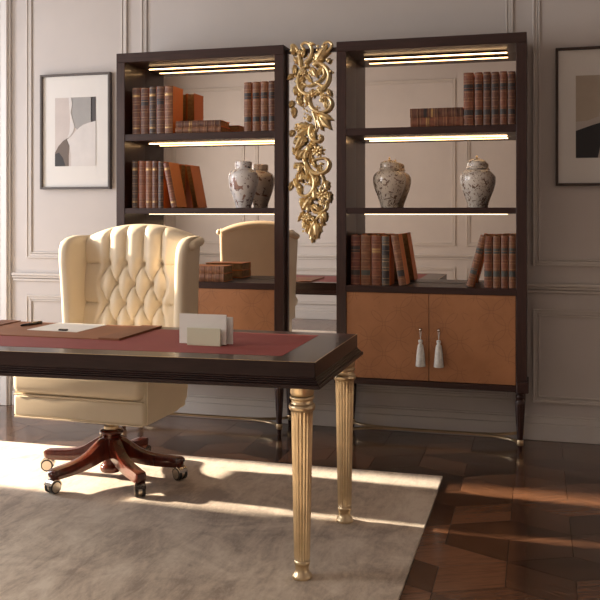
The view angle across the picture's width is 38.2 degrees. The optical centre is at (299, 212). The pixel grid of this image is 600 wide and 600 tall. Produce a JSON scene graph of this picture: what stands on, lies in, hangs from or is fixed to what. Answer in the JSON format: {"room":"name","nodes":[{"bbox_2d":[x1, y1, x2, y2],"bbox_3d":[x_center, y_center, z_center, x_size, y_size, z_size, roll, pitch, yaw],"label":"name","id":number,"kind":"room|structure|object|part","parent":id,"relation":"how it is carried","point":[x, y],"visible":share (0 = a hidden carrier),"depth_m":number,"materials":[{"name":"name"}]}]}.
{"room":"home office","nodes":[
{"label":"home office","id":0,"kind":"room"},
{"bbox_2d":[0,405,599,599],"bbox_3d":[-0.221,1.320,2.411,7.940,0.100,5.774,0,0,15],"label":"floor","id":1,"kind":"structure","parent":0,"point":[503,523],"depth_m":4.04,"materials":[{"name":"brown wood"}]},
{"bbox_2d":[116,45,290,435],"bbox_3d":[-0.564,0.158,5.175,1.065,2.225,0.339,0,0,15],"label":"bookcase","id":2,"kind":"object","parent":1,"relation":"on","point":[252,240],"visible":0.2,"depth_m":5.24,"materials":[{"name":"brown paint"}]},
{"bbox_3d":[-1.035,0.007,5.326,0.055,1.815,0.297,0,0,15],"label":"panel","id":3,"kind":"part","parent":2,"relation":"part of","materials":[{"name":"brown paint"}]},
{"bbox_2d":[132,161,138,207],"bbox_3d":[-0.972,-0.171,5.269,0.039,0.283,0.164,0,0,15],"label":"book","id":4,"kind":"object","parent":2,"relation":"on","point":[135,164],"visible":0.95,"depth_m":5.19,"materials":[{"name":"leather"}]},
{"bbox_2d":[132,88,140,133],"bbox_3d":[-0.963,-0.610,5.266,0.052,0.281,0.164,0,0,15],"label":"book","id":5,"kind":"object","parent":2,"relation":"on","point":[136,92],"visible":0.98,"depth_m":5.19,"materials":[{"name":"brown leather"}]},
{"bbox_2d":[138,161,145,207],"bbox_3d":[-0.928,-0.170,5.256,0.041,0.283,0.164,0,0,15],"label":"book","id":6,"kind":"object","parent":2,"relation":"on","point":[142,164],"visible":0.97,"depth_m":5.18,"materials":[{"name":"orange leather"}]},
{"bbox_2d":[141,88,148,133],"bbox_3d":[-0.910,-0.609,5.252,0.051,0.279,0.164,0,0,15],"label":"book","id":7,"kind":"object","parent":2,"relation":"on","point":[144,91],"visible":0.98,"depth_m":5.17,"materials":[{"name":"brown leather"}]},
{"bbox_2d":[145,161,151,207],"bbox_3d":[-0.884,-0.170,5.245,0.040,0.282,0.164,0,0,15],"label":"book","id":8,"kind":"object","parent":2,"relation":"on","point":[148,183],"visible":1,"depth_m":5.17,"materials":[{"name":"brown leather"}]},
{"bbox_2d":[149,87,156,133],"bbox_3d":[-0.860,-0.611,5.238,0.043,0.283,0.164,0,0,15],"label":"book","id":9,"kind":"object","parent":2,"relation":"on","point":[152,90],"visible":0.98,"depth_m":5.16,"materials":[{"name":"leather"}]},
{"bbox_2d":[152,161,157,207],"bbox_3d":[-0.846,-0.170,5.234,0.035,0.281,0.164,0,0,15],"label":"book","id":10,"kind":"object","parent":2,"relation":"on","point":[154,163],"visible":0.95,"depth_m":5.16,"materials":[{"name":"brown leather"}]},
{"bbox_2d":[156,86,164,133],"bbox_3d":[-0.812,-0.612,5.225,0.049,0.284,0.164,0,0,15],"label":"book","id":11,"kind":"object","parent":2,"relation":"on","point":[160,91],"visible":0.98,"depth_m":5.15,"materials":[{"name":"brown leather"}]},
{"bbox_2d":[158,161,170,207],"bbox_3d":[-0.809,-0.168,5.224,0.035,0.278,0.164,0,0,15],"label":"book","id":12,"kind":"object","parent":2,"relation":"on","point":[163,194],"visible":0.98,"depth_m":5.15,"materials":[{"name":"leather"}]},
{"bbox_2d":[165,86,182,132],"bbox_3d":[-0.760,-0.612,5.210,0.052,0.285,0.164,0,0,15],"label":"book","id":13,"kind":"object","parent":2,"relation":"on","point":[173,95],"visible":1,"depth_m":5.14,"materials":[{"name":"orange leather"}]},
{"bbox_2d":[163,162,186,207],"bbox_3d":[-0.752,-0.166,5.208,0.088,0.273,0.164,0,0,15],"label":"book","id":14,"kind":"object","parent":2,"relation":"on","point":[172,170],"visible":1,"depth_m":5.17,"materials":[{"name":"orange leather"}]},
{"bbox_3d":[-0.559,-0.013,5.190,0.935,0.033,0.278,0,0,15],"label":"shelf","id":15,"kind":"part","parent":2,"relation":"part of","materials":[{"name":"brown paint"}]},
{"bbox_3d":[-0.559,-0.450,5.190,0.935,0.040,0.278,0,0,15],"label":"shelf","id":16,"kind":"part","parent":2,"relation":"part of","materials":[{"name":"brown paint"}]},
{"bbox_2d":[175,126,229,132],"bbox_3d":[-0.579,-0.488,5.169,0.285,0.039,0.179,0,0,15],"label":"book","id":17,"kind":"object","parent":2,"relation":"on","point":[208,128],"visible":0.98,"depth_m":5.09,"materials":[{"name":"brown leather"}]},
{"bbox_2d":[176,120,229,128],"bbox_3d":[-0.578,-0.525,5.166,0.280,0.038,0.174,0,0,15],"label":"book","id":18,"kind":"object","parent":17,"relation":"on","point":[202,123],"visible":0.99,"depth_m":5.09,"materials":[{"name":"brown leather"}]},
{"bbox_2d":[145,64,273,278],"bbox_3d":[-0.521,-0.250,5.329,0.935,1.300,0.011,0,0,15],"label":"mirror","id":19,"kind":"object","parent":2,"relation":"attached to","point":[245,243],"depth_m":5.31,"materials":[{"name":"silver mirror"}]},
{"bbox_2d":[199,272,232,281],"bbox_3d":[-0.544,0.379,5.154,0.250,0.047,0.169,0,0,15],"label":"book","id":20,"kind":"object","parent":2,"relation":"on","point":[228,276],"visible":0.52,"depth_m":5.07,"materials":[{"name":"brown leather"}]},
{"bbox_2d":[199,264,231,273],"bbox_3d":[-0.543,0.334,5.154,0.247,0.046,0.169,0,0,15],"label":"book","id":21,"kind":"object","parent":20,"relation":"on","point":[203,268],"visible":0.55,"depth_m":5.07,"materials":[{"name":"brown leather"}]},
{"bbox_3d":[-0.366,0.676,5.010,0.464,0.474,0.029,0,0,15],"label":"door","id":22,"kind":"part","parent":2,"relation":"part of","materials":[{"name":"leather"}]},
{"bbox_3d":[-0.560,0.420,5.188,0.935,0.036,0.282,0,0,15],"label":"shelf","id":23,"kind":"part","parent":2,"relation":"part of","materials":[{"name":"brown paint"}]},
{"bbox_2d":[228,161,258,207],"bbox_3d":[-0.333,-0.168,5.104,0.178,0.277,0.178,0,0,15],"label":"ginger jar","id":24,"kind":"object","parent":2,"relation":"on","point":[243,180],"visible":0.97,"depth_m":5.05,"materials":[{"name":"ceramic"}]},
{"bbox_3d":[-0.333,-0.287,5.104,0.099,0.037,0.099,0,0,15],"label":"lid","id":25,"kind":"part","parent":24,"relation":"part of","materials":[{"name":"ceramic"}]},
{"bbox_2d":[244,82,252,130],"bbox_3d":[-0.283,-0.613,5.080,0.044,0.286,0.164,0,0,15],"label":"book","id":26,"kind":"object","parent":2,"relation":"on","point":[248,90],"visible":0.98,"depth_m":5.01,"materials":[{"name":"brown leather"}]},
{"bbox_2d":[252,82,260,130],"bbox_3d":[-0.234,-0.613,5.067,0.044,0.287,0.164,0,0,15],"label":"book","id":27,"kind":"object","parent":2,"relation":"on","point":[256,87],"visible":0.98,"depth_m":4.99,"materials":[{"name":"brown leather"}]},
{"bbox_2d":[261,81,268,130],"bbox_3d":[-0.187,-0.614,5.054,0.043,0.288,0.164,0,0,15],"label":"book","id":28,"kind":"object","parent":2,"relation":"on","point":[264,84],"visible":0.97,"depth_m":4.98,"materials":[{"name":"brown leather"}]},
{"bbox_2d":[268,81,273,130],"bbox_3d":[-0.142,-0.614,5.042,0.040,0.288,0.164,0,0,15],"label":"book","id":29,"kind":"object","parent":2,"relation":"on","point":[271,83],"visible":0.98,"depth_m":4.96,"materials":[{"name":"brown leather"}]},
{"bbox_3d":[-0.119,1.107,4.952,0.053,0.325,0.053,0,0,15],"label":"leg","id":30,"kind":"part","parent":2,"relation":"part of","materials":[{"name":"brown paint"}]},
{"bbox_3d":[-0.081,0.007,5.064,0.055,1.815,0.297,0,0,15],"label":"panel","id":31,"kind":"part","parent":2,"relation":"part of","materials":[{"name":"brown paint"}]},
{"bbox_3d":[-0.059,1.107,5.171,0.053,0.325,0.053,0,0,15],"label":"leg","id":32,"kind":"part","parent":2,"relation":"part of","materials":[{"name":"brown paint"}]},
{"bbox_2d":[286,47,336,379],"bbox_3d":[0.077,0.003,4.953,0.305,1.875,0.065,0,0,15],"label":"mirror panel","id":33,"kind":"object","parent":2,"relation":"attached to","point":[310,267],"visible":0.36,"depth_m":4.93,"materials":[{"name":"silver mirror"}]},
{"bbox_2d":[287,40,332,242],"bbox_3d":[0.055,-0.402,4.907,0.273,1.147,0.038,0,0,15],"label":"carving","id":34,"kind":"object","parent":33,"relation":"attached to","point":[313,228],"visible":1,"depth_m":4.90,"materials":[{"name":"gold metal"}]},
{"bbox_2d":[294,125,300,131],"bbox_3d":[-0.015,-0.480,4.923,0.043,0.043,0.020,0,0,15],"label":"flower","id":35,"kind":"object","parent":34,"relation":"on","point":[297,127],"depth_m":4.92,"materials":[{"name":"gold metal"}]},
{"bbox_2d":[299,68,305,75],"bbox_3d":[0.016,-0.799,4.915,0.043,0.042,0.020,0,0,15],"label":"flower","id":36,"kind":"object","parent":34,"relation":"on","point":[302,71],"depth_m":4.91,"materials":[{"name":"gold metal"}]},
{"bbox_2d":[302,213,310,220],"bbox_3d":[0.037,0.024,4.908,0.049,0.048,0.021,0,0,15],"label":"flower","id":37,"kind":"object","parent":34,"relation":"on","point":[305,216],"depth_m":4.91,"materials":[{"name":"gold metal"}]},
{"bbox_2d":[312,145,322,156],"bbox_3d":[0.098,-0.351,4.891,0.066,0.066,0.026,0,0,15],"label":"flower","id":38,"kind":"object","parent":34,"relation":"on","point":[316,150],"depth_m":4.89,"materials":[{"name":"gold metal"}]},
{"bbox_2d":[316,188,327,199],"bbox_3d":[0.125,-0.105,4.883,0.070,0.070,0.027,0,0,15],"label":"flower","id":39,"kind":"object","parent":34,"relation":"on","point":[321,194],"depth_m":4.88,"materials":[{"name":"gold metal"}]},
{"bbox_2d":[0,441,442,599],"bbox_3d":[-1.563,1.264,2.880,3.665,0.012,3.630,0,0,15],"label":"area rug","id":40,"kind":"object","parent":1,"relation":"on","point":[224,530],"visible":0.82,"depth_m":3.40,"materials":[{"name":"carpet"}]},
{"bbox_2d":[14,224,203,496],"bbox_3d":[-0.932,0.657,4.170,0.877,1.202,0.721,0,0,15],"label":"chair","id":41,"kind":"object","parent":40,"relation":"on","point":[132,274],"visible":0.72,"depth_m":4.19,"materials":[{"name":"beige leather"}]},
{"bbox_2d":[40,457,55,469],"bbox_3d":[-1.234,1.219,4.238,0.067,0.069,0.051,0,0,-5],"label":"caster","id":42,"kind":"object","parent":41,"relation":"attached to","point":[47,463],"depth_m":4.21,"materials":[{"name":"gold metal"}]},
{"bbox_2d":[44,478,61,492],"bbox_3d":[-1.110,1.219,3.893,0.051,0.069,0.067,0,0,35],"label":"caster","id":43,"kind":"object","parent":41,"relation":"attached to","point":[52,485],"depth_m":3.88,"materials":[{"name":"gold metal"}]},
{"bbox_3d":[-1.085,1.134,4.200,0.348,0.138,0.054,0,0,15],"label":"leg","id":44,"kind":"part","parent":41,"relation":"part of","materials":[{"name":"brown wood"}]},
{"bbox_3d":[-1.018,1.134,4.009,0.054,0.137,0.337,0,0,39],"label":"leg","id":45,"kind":"part","parent":41,"relation":"part of","materials":[{"name":"brown wood"}]},
{"bbox_2d":[14,377,144,400],"bbox_3d":[-0.978,0.789,4.157,0.698,0.125,0.418,0,0,15],"label":"seat cushion","id":46,"kind":"object","parent":41,"relation":"on","point":[33,388],"depth_m":3.97,"materials":[{"name":"beige leather"}]},
{"bbox_3d":[-0.960,0.907,4.198,0.704,0.110,0.470,0,0,15],"label":"seat","id":47,"kind":"part","parent":41,"relation":"part of","materials":[{"name":"beige leather"}]},
{"bbox_3d":[-0.797,1.134,3.985,0.054,0.138,0.368,0,0,-33],"label":"leg","id":48,"kind":"part","parent":41,"relation":"part of","materials":[{"name":"brown wood"}]},
{"bbox_3d":[-0.849,1.134,4.324,0.054,0.137,0.336,0,0,18],"label":"leg","id":49,"kind":"part","parent":41,"relation":"part of","materials":[{"name":"brown wood"}]},
{"bbox_3d":[-0.816,0.414,4.326,0.589,0.712,0.186,0,0,15],"label":"backrest","id":50,"kind":"part","parent":41,"relation":"part of","materials":[{"name":"beige leather"}]},
{"bbox_2d":[134,482,145,495],"bbox_3d":[-0.710,1.220,3.846,0.051,0.069,0.067,0,0,-15],"label":"caster","id":51,"kind":"object","parent":41,"relation":"attached to","point":[139,487],"depth_m":3.82,"materials":[{"name":"black metal"}]},
{"bbox_3d":[-0.718,1.134,4.120,0.350,0.138,0.054,0,0,9],"label":"leg","id":52,"kind":"part","parent":41,"relation":"part of","materials":[{"name":"brown wood"}]},
{"bbox_3d":[-0.634,0.766,4.114,0.124,0.391,0.445,0,0,17],"label":"arm","id":53,"kind":"part","parent":41,"relation":"part of","materials":[{"name":"beige leather"}]},
{"bbox_2d":[172,465,187,478],"bbox_3d":[-0.568,1.220,4.090,0.051,0.069,0.067,0,0,-45],"label":"caster","id":54,"kind":"object","parent":41,"relation":"attached to","point":[178,471],"depth_m":4.07,"materials":[{"name":"gold metal"}]},
{"bbox_2d":[0,325,362,580],"bbox_3d":[-1.038,0.879,3.491,2.456,0.759,0.886,0,0,15],"label":"writing desk","id":55,"kind":"object","parent":40,"relation":"on","point":[303,363],"visible":1,"depth_m":3.07,"materials":[{"name":"brown paint"}]},
{"bbox_2d":[0,320,161,340],"bbox_3d":[-1.037,0.495,3.686,0.797,0.008,0.400,0,0,15],"label":"desk pad","id":56,"kind":"object","parent":55,"relation":"on","point":[7,327],"visible":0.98,"depth_m":3.59,"materials":[{"name":"leather"}]},
{"bbox_3d":[-1.375,0.493,3.778,0.097,0.004,0.400,0,0,15],"label":"rail","id":57,"kind":"part","parent":56,"relation":"part of","materials":[{"name":"leather"}]},
{"bbox_2d":[20,321,42,325],"bbox_3d":[-1.185,0.488,3.824,0.012,0.014,0.130,0,0,26],"label":"pen","id":58,"kind":"object","parent":56,"relation":"on","point":[35,322],"visible":1,"depth_m":3.83,"materials":[{"name":"gold metal"}]},
{"bbox_2d":[27,323,104,331],"bbox_3d":[-1.006,0.495,3.749,0.250,0.001,0.256,0,0,15],"label":"paper sheet","id":59,"kind":"object","parent":56,"relation":"on","point":[72,327],"visible":1,"depth_m":3.74,"materials":[{"name":"white paper"}]},
{"bbox_3d":[-0.698,0.493,3.593,0.093,0.004,0.400,0,0,15],"label":"rail","id":60,"kind":"part","parent":56,"relation":"part of","materials":[{"name":"leather"}]},
{"bbox_3d":[-1.038,0.571,3.491,2.456,0.033,0.886,0,0,15],"label":"edge moulding","id":61,"kind":"part","parent":55,"relation":"part of","materials":[{"name":"brown paint"}]},
{"bbox_2d":[187,327,221,345],"bbox_3d":[-0.354,0.466,3.290,0.135,0.066,0.070,0,0,15],"label":"holder","id":62,"kind":"object","parent":55,"relation":"on","point":[195,336],"visible":0.75,"depth_m":3.26,"materials":[{"name":"beige paper"}]},
{"bbox_2d":[179,313,226,344],"bbox_3d":[-0.368,0.439,3.275,0.190,0.113,0.004,0,0,15],"label":"envelope","id":63,"kind":"object","parent":62,"relation":"in","point":[186,320],"visible":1,"depth_m":3.27,"materials":[{"name":"paper"}]},
{"bbox_2d":[227,317,232,343],"bbox_3d":[-0.348,0.444,3.293,0.198,0.102,0.004,0,0,15],"label":"envelope","id":64,"kind":"object","parent":62,"relation":"in","point":[229,319],"visible":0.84,"depth_m":3.27,"materials":[{"name":"paper"}]},
{"bbox_3d":[0.007,0.922,2.988,0.093,0.671,0.093,0,0,15],"label":"leg","id":65,"kind":"part","parent":55,"relation":"part of","materials":[{"name":"gold metal"}]},
{"bbox_3d":[0.182,0.922,3.532,0.093,0.671,0.093,0,0,15],"label":"leg","id":66,"kind":"part","parent":55,"relation":"part of","materials":[{"name":"gold metal"}]},
{"bbox_2d":[334,32,528,452],"bbox_3d":[0.732,0.158,4.820,1.048,2.225,0.339,0,0,15],"label":"bookcase","id":67,"kind":"object","parent":1,"relation":"on","point":[438,332],"visible":0.77,"depth_m":4.83,"materials":[{"name":"brown paint"}]},
{"bbox_3d":[0.269,0.007,4.969,0.055,1.815,0.297,0,0,15],"label":"panel","id":68,"kind":"part","parent":67,"relation":"part of","materials":[{"name":"brown paint"}]},
{"bbox_3d":[0.304,1.107,5.072,0.053,0.325,0.053,0,0,15],"label":"leg","id":69,"kind":"part","parent":67,"relation":"part of","materials":[{"name":"brown paint"}]},
{"bbox_2d":[351,234,364,284],"bbox_3d":[0.332,0.263,4.920,0.053,0.279,0.179,0,0,15],"label":"book","id":70,"kind":"object","parent":67,"relation":"on","point":[355,239],"visible":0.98,"depth_m":4.84,"materials":[{"name":"red leather"}]},
{"bbox_2d":[361,234,375,284],"bbox_3d":[0.388,0.262,4.904,0.055,0.279,0.179,0,0,15],"label":"book","id":71,"kind":"object","parent":67,"relation":"on","point":[366,240],"visible":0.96,"depth_m":4.82,"materials":[{"name":"brown leather"}]},
{"bbox_2d":[371,235,384,284],"bbox_3d":[0.445,0.264,4.889,0.053,0.277,0.179,0,0,15],"label":"book","id":72,"kind":"object","parent":67,"relation":"on","point":[376,250],"visible":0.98,"depth_m":4.81,"materials":[{"name":"orange leather"}]},
{"bbox_2d":[382,235,393,285],"bbox_3d":[0.495,0.265,4.875,0.044,0.274,0.179,0,0,15],"label":"book","id":73,"kind":"object","parent":67,"relation":"on","point":[387,247],"visible":1,"depth_m":4.79,"materials":[{"name":"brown leather"}]},
{"bbox_3d":[0.483,0.676,4.777,0.456,0.474,0.029,0,0,15],"label":"door","id":74,"kind":"part","parent":67,"relation":"part of","materials":[{"name":"leather"}]},
{"bbox_2d":[373,157,405,207],"bbox_3d":[0.509,-0.174,4.930,0.186,0.290,0.186,0,0,15],"label":"ginger jar","id":75,"kind":"object","parent":67,"relation":"on","point":[389,183],"visible":1,"depth_m":4.87,"materials":[{"name":"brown ceramic"}]},
{"bbox_3d":[0.509,-0.274,4.930,0.119,0.055,0.119,0,0,15],"label":"lid","id":76,"kind":"part","parent":75,"relation":"part of","materials":[{"name":"brown ceramic"}]},
{"bbox_2d":[391,234,409,285],"bbox_3d":[0.562,0.259,4.846,0.086,0.286,0.159,0,0,15],"label":"book","id":77,"kind":"object","parent":67,"relation":"on","point":[397,239],"visible":1,"depth_m":4.78,"materials":[{"name":"brown leather"}]},
{"bbox_3d":[0.736,0.420,4.833,0.918,0.036,0.282,0,0,15],"label":"shelf","id":78,"kind":"part","parent":67,"relation":"part of","materials":[{"name":"brown paint"}]},
{"bbox_3d":[0.736,-0.013,4.835,0.918,0.033,0.278,0,0,15],"label":"shelf","id":79,"kind":"part","parent":67,"relation":"part of","materials":[{"name":"brown paint"}]},
{"bbox_3d":[0.736,-0.450,4.835,0.918,0.040,0.278,0,0,15],"label":"shelf","id":80,"kind":"part","parent":67,"relation":"part of","materials":[{"name":"brown paint"}]},
{"bbox_2d":[356,52,515,283],"bbox_3d":[0.775,-0.250,4.974,0.918,1.300,0.011,0,0,15],"label":"mirror","id":81,"kind":"object","parent":67,"relation":"attached to","point":[441,249],"depth_m":4.98,"materials":[{"name":"silver mirror"}]},
{"bbox_2d":[410,117,463,126],"bbox_3d":[0.768,-0.496,4.805,0.286,0.053,0.189,0,0,15],"label":"book","id":82,"kind":"object","parent":67,"relation":"on","point":[431,121],"visible":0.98,"depth_m":4.72,"materials":[{"name":"orange leather"}]},
{"bbox_2d":[410,107,463,117],"bbox_3d":[0.766,-0.547,4.806,0.286,0.051,0.189,0,0,15],"label":"book","id":83,"kind":"object","parent":82,"relation":"on","point":[455,111],"visible":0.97,"depth_m":4.72,"materials":[{"name":"brown leather"}]},
{"bbox_2d":[463,73,474,125],"bbox_3d":[0.929,-0.614,4.748,0.053,0.287,0.164,0,0,15],"label":"book","id":84,"kind":"object","parent":67,"relation":"on","point":[469,78],"visible":1,"depth_m":4.67,"materials":[{"name":"orange leather"}]},
{"bbox_3d":[0.925,0.676,4.656,0.456,0.474,0.029,0,0,15],"label":"door","id":85,"kind":"part","parent":67,"relation":"part of","materials":[{"name":"leather"}]},
{"bbox_2d":[466,235,485,286],"bbox_3d":[0.970,0.261,4.734,0.112,0.283,0.159,0,0,15],"label":"book","id":86,"kind":"object","parent":67,"relation":"on","point":[479,253],"visible":0.99,"depth_m":4.66,"materials":[{"name":"brown leather"}]},
{"bbox_2d":[460,156,493,207],"bbox_3d":[0.980,-0.174,4.801,0.186,0.290,0.186,0,0,15],"label":"ginger jar","id":87,"kind":"object","parent":67,"relation":"on","point":[476,182],"visible":1,"depth_m":4.74,"materials":[{"name":"ceramic"}]},
{"bbox_3d":[0.980,-0.274,4.801,0.119,0.055,0.119,0,0,15],"label":"lid","id":88,"kind":"part","parent":87,"relation":"part of","materials":[{"name":"ceramic"}]},
{"bbox_2d":[475,72,482,124],"bbox_3d":[0.981,-0.614,4.734,0.041,0.288,0.164,0,0,15],"label":"book","id":89,"kind":"object","parent":67,"relation":"on","point":[478,75],"visible":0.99,"depth_m":4.66,"materials":[{"name":"orange leather"}]},
{"bbox_2d":[483,72,490,124],"bbox_3d":[1.023,-0.614,4.723,0.039,0.288,0.164,0,0,15],"label":"book","id":90,"kind":"object","parent":67,"relation":"on","point":[486,75],"visible":0.97,"depth_m":4.65,"materials":[{"name":"brown leather"}]},
{"bbox_2d":[484,235,493,287],"bbox_3d":[1.031,0.263,4.728,0.043,0.278,0.179,0,0,15],"label":"book","id":91,"kind":"object","parent":67,"relation":"on","point":[488,248],"visible":1,"depth_m":4.64,"materials":[{"name":"orange leather"}]},
{"bbox_2d":[491,72,499,124],"bbox_3d":[1.065,-0.613,4.711,0.040,0.286,0.164,0,0,15],"label":"book","id":92,"kind":"object","parent":67,"relation":"on","point":[495,76],"visible":1,"depth_m":4.64,"materials":[{"name":"brown leather"}]},
{"bbox_2d":[493,235,500,287],"bbox_3d":[1.074,0.263,4.716,0.038,0.279,0.179,0,0,15],"label":"book","id":93,"kind":"object","parent":67,"relation":"on","point":[496,239],"visible":1,"depth_m":4.63,"materials":[{"name":"brown leather"}]},
{"bbox_2d":[500,71,507,124],"bbox_3d":[1.106,-0.614,4.700,0.038,0.287,0.164,0,0,15],"label":"book","id":94,"kind":"object","parent":67,"relation":"on","point":[503,74],"visible":0.97,"depth_m":4.62,"materials":[{"name":"orange leather"}]},
{"bbox_2d":[501,235,508,287],"bbox_3d":[1.114,0.261,4.706,0.037,0.282,0.179,0,0,15],"label":"book","id":95,"kind":"object","parent":67,"relation":"on","point":[504,239],"visible":1,"depth_m":4.62,"materials":[{"name":"orange leather"}]},
{"bbox_2d":[508,71,515,123],"bbox_3d":[1.147,-0.613,4.689,0.040,0.285,0.164,0,0,15],"label":"book","id":96,"kind":"object","parent":67,"relation":"on","point":[511,74],"visible":1,"depth_m":4.61,"materials":[{"name":"brown leather"}]},
{"bbox_2d":[509,235,515,288],"bbox_3d":[1.153,0.261,4.695,0.038,0.282,0.179,0,0,15],"label":"book","id":97,"kind":"object","parent":67,"relation":"on","point":[512,239],"visible":1,"depth_m":4.61,"materials":[{"name":"brown leather"}]},
{"bbox_3d":[1.169,1.107,4.600,0.053,0.325,0.053,0,0,15],"label":"leg","id":98,"kind":"part","parent":67,"relation":"part of","materials":[{"name":"brown paint"}]},
{"bbox_3d":[1.207,0.007,4.712,0.055,1.815,0.297,0,0,15],"label":"panel","id":99,"kind":"part","parent":67,"relation":"part of","materials":[{"name":"brown paint"}]},
{"bbox_2d":[11,0,599,417],"bbox_3d":[0.525,-0.280,5.138,7.940,3.100,0.120,0,0,15],"label":"wall","id":100,"kind":"structure","parent":0,"point":[69,36],"depth_m":5.17,"materials":[{"name":"paint"}]},
{"bbox_2d":[0,0,10,405],"bbox_3d":[-2.501,-0.205,5.883,1.210,2.950,0.040,0,0,15],"label":"trim","id":101,"kind":"structure","parent":100,"relation":"attached to","point":[5,5],"depth_m":5.72,"materials":[{"name":"white paint"}]},
{"bbox_2d":[26,295,60,321],"bbox_3d":[-1.452,0.800,5.609,0.727,0.524,0.014,0,0,15],"label":"trim","id":102,"kind":"structure","parent":100,"relation":"attached to","point":[29,298],"depth_m":5.69,"materials":[{"name":"paint"}]},
{"bbox_2d":[40,72,111,189],"bbox_3d":[-1.450,-0.527,5.597,0.503,0.746,0.035,0,0,15],"label":"framed picture","id":103,"kind":"object","parent":100,"relation":"attached to","point":[76,108],"visible":1,"depth_m":5.59},
{"bbox_2d":[55,97,95,165],"bbox_3d":[-1.452,-0.525,5.596,0.294,0.444,0.004,0,0,15],"label":"print","id":104,"kind":"object","parent":103,"relation":"attached to","point":[75,117],"depth_m":5.60},
{"bbox_2d":[26,0,126,257],"bbox_3d":[-1.452,-0.677,5.609,0.727,1.945,0.014,0,0,15],"label":"trim","id":105,"kind":"structure","parent":100,"relation":"attached to","point":[28,2],"depth_m":5.70,"materials":[{"name":"paint"}]},
{"bbox_2d":[11,272,599,294],"bbox_3d":[1.159,0.420,4.886,6.345,0.055,0.030,0,0,15],"label":"trim","id":106,"kind":"structure","parent":100,"relation":"attached to","point":[17,276],"depth_m":4.83,"materials":[{"name":"paint"}]},
{"bbox_2d":[12,384,599,444],"bbox_3d":[1.159,1.200,4.890,6.345,0.140,0.022,0,0,15],"label":"baseboard","id":107,"kind":"structure","parent":100,"relation":"attached to","point":[584,430],"depth_m":5.01,"materials":[{"name":"paint"}]},
{"bbox_2d":[141,0,512,51],"bbox_3d":[0.097,-0.677,5.185,2.290,1.945,0.014,0,0,15],"label":"trim","id":108,"kind":"structure","parent":100,"relation":"attached to","point":[509,3],"depth_m":5.47,"materials":[{"name":"paint"}]},
{"bbox_2d":[262,384,512,400],"bbox_3d":[0.097,0.800,5.185,2.290,0.524,0.014,0,0,15],"label":"trim","id":109,"kind":"structure","parent":100,"relation":"attached to","point":[508,396],"depth_m":5.01,"materials":[{"name":"paint"}]},
{"bbox_2d":[533,0,599,266],"bbox_3d":[1.966,-0.677,4.674,1.374,1.945,0.014,0,0,15],"label":"trim","id":110,"kind":"structure","parent":100,"relation":"attached to","point":[536,3],"depth_m":4.85,"materials":[{"name":"paint"}]},
{"bbox_2d":[533,309,599,405],"bbox_3d":[1.966,0.800,4.674,1.374,0.524,0.014,0,0,15],"label":"trim","id":111,"kind":"structure","parent":100,"relation":"attached to","point":[537,313],"depth_m":4.83,"materials":[{"name":"paint"}]},
{"bbox_2d":[556,46,599,185],"bbox_3d":[1.671,-0.532,4.743,0.520,0.763,0.035,0,0,15],"label":"framed picture","id":112,"kind":"object","parent":100,"relation":"attached to","point":[577,68],"visible":1,"depth_m":4.78,"materials":[{"name":"wood"}]},
{"bbox_2d":[576,75,599,157],"bbox_3d":[1.670,-0.531,4.742,0.304,0.454,0.002,0,0,15],"label":"print","id":113,"kind":"object","parent":112,"relation":"attached to","point":[587,86],"depth_m":4.76,"materials":[{"name":"paper"}]}
]}

